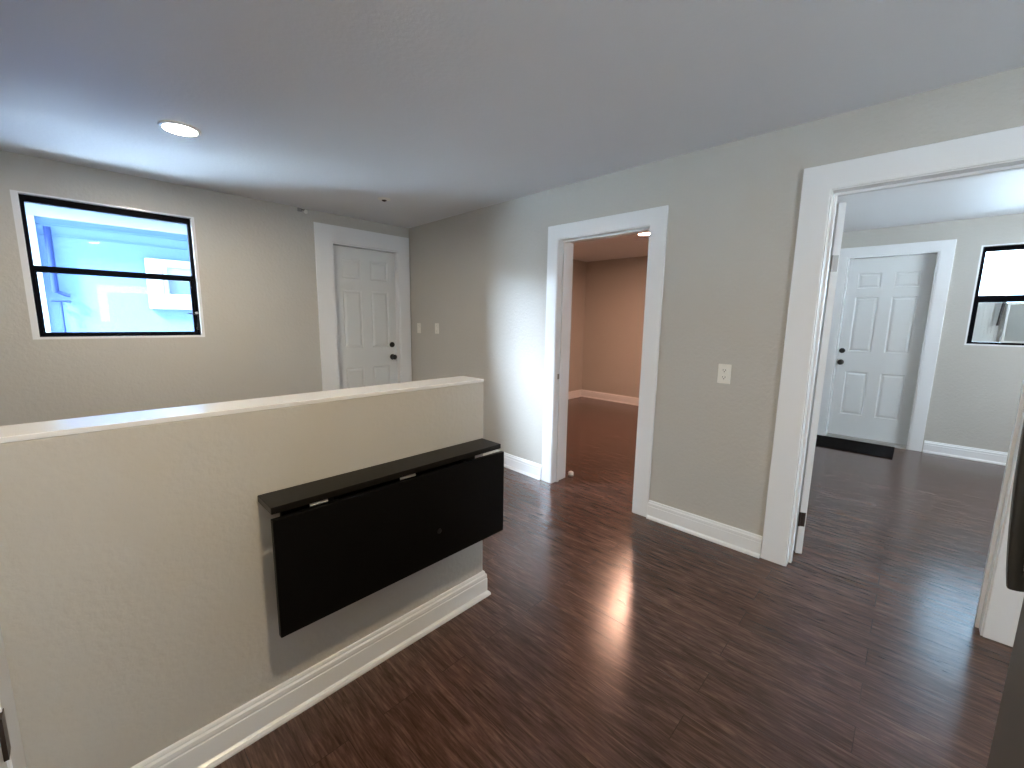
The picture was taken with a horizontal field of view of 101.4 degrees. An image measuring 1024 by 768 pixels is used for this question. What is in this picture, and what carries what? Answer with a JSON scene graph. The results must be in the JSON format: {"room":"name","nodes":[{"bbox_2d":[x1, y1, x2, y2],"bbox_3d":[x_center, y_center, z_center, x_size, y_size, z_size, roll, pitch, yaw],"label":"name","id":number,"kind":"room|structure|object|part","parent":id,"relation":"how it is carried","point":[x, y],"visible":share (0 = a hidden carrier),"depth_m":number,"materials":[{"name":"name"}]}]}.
{"room":"kitchen","nodes":[
{"label":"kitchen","id":0,"kind":"room"},
{"bbox_2d":[0,376,483,767],"bbox_3d":[-0.727,0.597,1.583,0.152,1.121,1.531,9,12,43],"label":"wall","id":1,"kind":"structure","parent":0,"point":[138,600],"depth_m":1.20,"materials":[{"name":"beige paint"}]},
{"bbox_2d":[131,571,490,767],"bbox_3d":[-0.654,1.093,1.612,0.030,0.133,1.545,9,12,43],"label":"baseboard","id":2,"kind":"structure","parent":1,"relation":"attached to","point":[209,746],"depth_m":1.52,"materials":[{"name":"white wood"}]},
{"bbox_2d":[257,438,503,637],"bbox_3d":[-0.428,0.526,1.666,0.150,0.422,0.972,9,12,43],"label":"folding table","id":3,"kind":"object","parent":1,"relation":"attached to","point":[338,541],"visible":1,"depth_m":1.51,"materials":[{"name":"black wood"}]},
{"bbox_3d":[-0.474,0.370,1.687,0.020,0.076,0.844,9,12,43],"label":"wall rail","id":4,"kind":"part","parent":3,"relation":"part of","materials":[{"name":"black laminate"}]},
{"bbox_2d":[0,150,586,425],"bbox_3d":[-1.538,-0.674,4.870,0.140,2.620,8.390,9,12,43],"label":"wall","id":5,"kind":"structure","parent":0,"point":[257,264],"depth_m":3.58,"materials":[{"name":"beige paint"}]},
{"bbox_2d":[9,189,204,339],"bbox_3d":[-3.024,-0.853,3.235,0.086,0.990,0.990,9,12,43],"label":"window","id":6,"kind":"structure","parent":5,"relation":"in","point":[29,270],"depth_m":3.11,"materials":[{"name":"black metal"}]},
{"bbox_3d":[-3.041,-0.621,3.290,0.026,0.439,0.890,9,12,43],"label":"awning sash","id":7,"kind":"part","parent":6,"relation":"part of","materials":[{"name":"black"}]},
{"bbox_2d":[297,208,307,213],"bbox_3d":[-2.023,-1.674,4.053,0.092,0.048,0.037,-2,9,-21],"label":"sensor","id":8,"kind":"object","parent":5,"relation":"attached to","point":[298,209],"visible":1,"depth_m":4.05,"materials":[{"name":"grey paint"}]},
{"bbox_2d":[313,222,411,390],"bbox_3d":[-1.657,-0.514,4.759,0.158,2.333,1.081,9,12,43],"label":"door frame","id":9,"kind":"structure","parent":5,"relation":"attached to","point":[326,236],"depth_m":4.45,"materials":[{"name":"white wood"}]},
{"bbox_2d":[333,245,397,388],"bbox_3d":[-1.633,-0.426,4.769,0.108,2.133,0.741,9,12,43],"label":"door","id":10,"kind":"structure","parent":5,"relation":"in","point":[364,279],"depth_m":4.72,"materials":[{"name":"white paint"}]},
{"bbox_3d":[-1.407,-0.322,4.996,0.068,0.066,0.066,9,12,43],"label":"knob","id":11,"kind":"part","parent":10,"relation":"part of","materials":[{"name":"black metal"}]},
{"bbox_2d":[568,390,581,398],"bbox_3d":[0.079,0.343,6.619,0.030,0.133,3.510,9,12,43],"label":"baseboard","id":12,"kind":"structure","parent":5,"relation":"attached to","point":[577,393],"depth_m":7.72,"materials":[{"name":"white wood"}]},
{"bbox_2d":[409,189,549,464],"bbox_3d":[-0.426,-0.578,4.354,0.118,2.620,2.190,-7,12,-43],"label":"wall","id":13,"kind":"structure","parent":0,"point":[480,274],"depth_m":4.03,"materials":[{"name":"beige paint"}]},
{"bbox_2d":[417,323,420,332],"bbox_3d":[-1.103,-0.660,4.955,0.072,0.116,0.020,9,12,43],"label":"light switch","id":14,"kind":"object","parent":13,"relation":"attached to","point":[418,324],"visible":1,"depth_m":4.95,"materials":[{"name":"white plastic"}]},
{"bbox_2d":[435,323,438,333],"bbox_3d":[-0.844,-0.621,4.689,0.072,0.116,0.020,9,12,43],"label":"light switch","id":15,"kind":"object","parent":13,"relation":"attached to","point":[436,324],"visible":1,"depth_m":4.68,"materials":[{"name":"white plastic"}]},
{"bbox_2d":[483,450,541,479],"bbox_3d":[-0.493,0.658,4.486,0.030,0.133,2.153,-7,12,-43],"label":"baseboard","id":16,"kind":"structure","parent":13,"relation":"attached to","point":[523,466],"depth_m":3.88,"materials":[{"name":"white wood"}]},
{"bbox_2d":[0,0,1023,261],"bbox_3d":[0.980,-1.448,2.303,6.832,0.110,8.130,9,12,43],"label":"ceiling","id":17,"kind":"structure","parent":0,"point":[437,109],"depth_m":1.87,"materials":[{"name":"paint"}]},
{"bbox_2d":[157,120,201,136],"bbox_3d":[-1.877,-1.441,2.371,0.196,0.012,0.196,9,12,43],"label":"recessed light","id":18,"kind":"object","parent":17,"relation":"in","point":[174,127],"visible":1,"depth_m":2.36,"materials":[{"name":"white plastic"}]},
{"bbox_2d":[163,124,196,134],"bbox_3d":[-1.877,-1.443,2.371,0.154,0.006,0.154,9,12,43],"label":"diffuser","id":19,"kind":"object","parent":18,"relation":"attached to","point":[178,129],"depth_m":2.37,"materials":[{"name":"white plastic"}]},
{"bbox_2d":[377,197,390,201],"bbox_3d":[-1.134,-1.629,3.720,0.112,0.022,0.112,9,12,43],"label":"sprinkler","id":20,"kind":"object","parent":17,"relation":"attached to","point":[384,199],"visible":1,"depth_m":3.70,"materials":[{"name":"white plastic"}]},
{"bbox_2d":[214,397,1012,767],"bbox_3d":[0.977,1.066,2.735,7.090,0.100,8.490,9,12,43],"label":"floor","id":21,"kind":"structure","parent":0,"point":[606,634],"depth_m":1.85,"materials":[{"name":"laminate"}]},
{"bbox_2d":[568,471,573,476],"bbox_3d":[0.539,0.818,3.841,0.052,0.044,0.052,9,12,43],"label":"door stop","id":22,"kind":"object","parent":21,"relation":"on","point":[570,473],"visible":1,"depth_m":3.82,"materials":[{"name":"grey paint"}]},
{"bbox_2d":[816,435,894,458],"bbox_3d":[3.971,0.724,4.920,0.755,0.010,0.590,9,12,43],"label":"door mat","id":23,"kind":"object","parent":21,"relation":"on","point":[883,451],"visible":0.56,"depth_m":4.86,"materials":[{"name":"black rubber"}]},
{"bbox_2d":[826,433,905,449],"bbox_3d":[4.298,0.690,5.116,0.745,0.028,0.130,9,12,43],"label":"threshold","id":24,"kind":"object","parent":21,"relation":"on","point":[900,446],"visible":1,"depth_m":5.07,"materials":[{"name":"white wood"}]},
{"bbox_2d":[987,421,1023,767],"bbox_3d":[0.956,0.505,0.303,0.782,1.740,0.740,9,12,43],"label":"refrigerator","id":25,"kind":"object","parent":21,"relation":"on","point":[1007,747],"visible":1,"depth_m":0.74,"materials":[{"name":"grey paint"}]},
{"bbox_3d":[0.737,0.242,0.480,0.060,1.260,0.740,9,12,43],"label":"door","id":26,"kind":"part","parent":25,"relation":"part of","materials":[{"name":"silver metal"}]},
{"bbox_3d":[0.895,0.046,0.706,0.038,0.643,0.026,9,12,43],"label":"door handle","id":27,"kind":"part","parent":25,"relation":"part of","materials":[{"name":"grey"}]},
{"bbox_3d":[0.906,0.349,0.737,0.024,0.032,0.023,9,12,43],"label":"handle mount","id":28,"kind":"part","parent":25,"relation":"part of","materials":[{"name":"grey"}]},
{"bbox_2d":[549,66,1023,535],"bbox_3d":[2.046,-0.174,1.950,4.760,2.620,0.120,9,12,43],"label":"wall","id":29,"kind":"structure","parent":0,"point":[734,207],"depth_m":2.53,"materials":[{"name":"beige paint"}]},
{"bbox_2d":[541,205,668,516],"bbox_3d":[0.706,-0.163,3.290,0.998,2.153,0.208,9,12,43],"label":"door frame","id":30,"kind":"structure","parent":29,"relation":"attached to","point":[562,238],"depth_m":3.16,"materials":[{"name":"white paint"}]},
{"bbox_3d":[0.683,-0.104,3.284,0.764,2.039,0.030,9,12,43],"label":"door stop moulding","id":31,"kind":"part","parent":30,"relation":"part of","materials":[{"name":"white wood"}]},
{"bbox_2d":[646,500,762,557],"bbox_3d":[1.242,0.945,2.780,0.726,0.133,0.030,9,12,43],"label":"baseboard","id":32,"kind":"structure","parent":29,"relation":"attached to","point":[740,540],"depth_m":2.75,"materials":[{"name":"white wood"}]},
{"bbox_2d":[717,364,731,383],"bbox_3d":[1.311,-0.062,2.590,0.076,0.120,0.008,9,12,43],"label":"wall outlet","id":33,"kind":"object","parent":29,"relation":"attached to","point":[724,370],"visible":1,"depth_m":2.59,"materials":[{"name":"white plastic"}]},
{"bbox_2d":[794,202,846,553],"bbox_3d":[1.871,-0.008,2.679,0.039,2.050,0.560,4,9,20],"label":"door","id":34,"kind":"structure","parent":29,"relation":"in","point":[841,207],"depth_m":2.42,"materials":[{"name":"white wood"}]},
{"bbox_2d":[760,125,1023,646],"bbox_3d":[1.938,0.013,2.068,1.034,2.212,0.138,9,12,43],"label":"door frame","id":35,"kind":"structure","parent":29,"relation":"attached to","point":[999,607],"depth_m":2.17,"materials":[{"name":"white wood"}]},
{"bbox_2d":[581,213,1023,452],"bbox_3d":[3.875,-0.690,5.387,6.947,2.660,0.140,9,12,43],"label":"wall","id":36,"kind":"structure","parent":0,"point":[976,389],"depth_m":4.54,"materials":[{"name":"beige paint"}]},
{"bbox_2d":[581,389,638,405],"bbox_3d":[2.494,0.359,6.755,3.327,0.133,0.030,9,12,43],"label":"baseboard","id":37,"kind":"structure","parent":36,"relation":"attached to","point":[629,400],"depth_m":7.45,"materials":[{"name":"white wood"}]},
{"bbox_2d":[827,254,936,444],"bbox_3d":[4.333,-0.394,4.970,0.747,2.155,0.108,9,12,43],"label":"door","id":38,"kind":"structure","parent":36,"relation":"in","point":[887,299],"depth_m":4.96,"materials":[{"name":"white paint"}]},
{"bbox_3d":[4.077,-0.271,5.208,0.066,0.066,0.068,9,12,43],"label":"knob","id":39,"kind":"part","parent":38,"relation":"part of","materials":[{"name":"black metal"}]},
{"bbox_2d":[817,239,956,451],"bbox_3d":[4.334,-0.441,4.963,1.005,2.311,0.158,9,12,43],"label":"door frame","id":40,"kind":"structure","parent":36,"relation":"attached to","point":[944,249],"depth_m":4.70,"materials":[{"name":"white wood"}]},
{"bbox_2d":[923,440,1007,465],"bbox_3d":[5.423,0.828,3.972,2.192,0.133,0.030,9,12,43],"label":"baseboard","id":41,"kind":"structure","parent":36,"relation":"attached to","point":[956,451],"depth_m":4.50,"materials":[{"name":"white wood"}]},
{"bbox_2d":[964,242,1023,346],"bbox_3d":[5.183,-0.862,4.053,0.998,1.016,0.086,9,12,43],"label":"window","id":42,"kind":"structure","parent":36,"relation":"in","point":[976,298],"depth_m":4.31,"materials":[{"name":"black metal"}]},
{"bbox_2d":[972,302,1023,342],"bbox_3d":[5.293,-0.613,4.216,0.884,0.407,0.380,9,12,43],"label":"window pane","id":43,"kind":"object","parent":42,"relation":"attached to","point":[1010,329],"visible":0.97,"depth_m":4.29,"materials":[{"name":"grey"}]},
{"bbox_3d":[4.945,-0.639,4.348,0.196,0.407,0.010,9,12,43],"label":"accordion panel","id":44,"kind":"part","parent":43,"relation":"part of","materials":[{"name":"grey"}]},
{"bbox_3d":[5.338,-0.603,4.184,0.556,0.360,0.345,9,12,43],"label":"panel","id":45,"kind":"part","parent":43,"relation":"part of","materials":[{"name":"grey"}]},
{"bbox_2d":[1005,315,1023,337],"bbox_3d":[5.214,-0.551,4.062,0.545,0.226,0.010,9,12,43],"label":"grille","id":46,"kind":"object","parent":43,"relation":"attached to","point":[1014,324],"depth_m":4.22,"materials":[{"name":"grey"}]},
{"bbox_2d":[837,169,1023,231],"bbox_3d":[3.773,-1.524,2.722,3.400,0.100,3.642,9,12,43],"label":"ceiling","id":47,"kind":"structure","parent":0,"point":[1001,193],"depth_m":3.77,"materials":[{"name":"paint"}]},
{"bbox_3d":[0.099,0.244,-0.413,3.995,2.445,0.100,9,12,43],"label":"wall","id":48,"kind":"structure","parent":0,"visible":0},
{"bbox_2d":[0,625,26,767],"bbox_3d":[-1.086,0.213,0.817,0.292,2.100,0.017,9,12,43],"label":"door frame","id":49,"kind":"structure","parent":48,"relation":"attached to","point":[12,755],"depth_m":0.94,"materials":[{"name":"white wood"}]}
]}

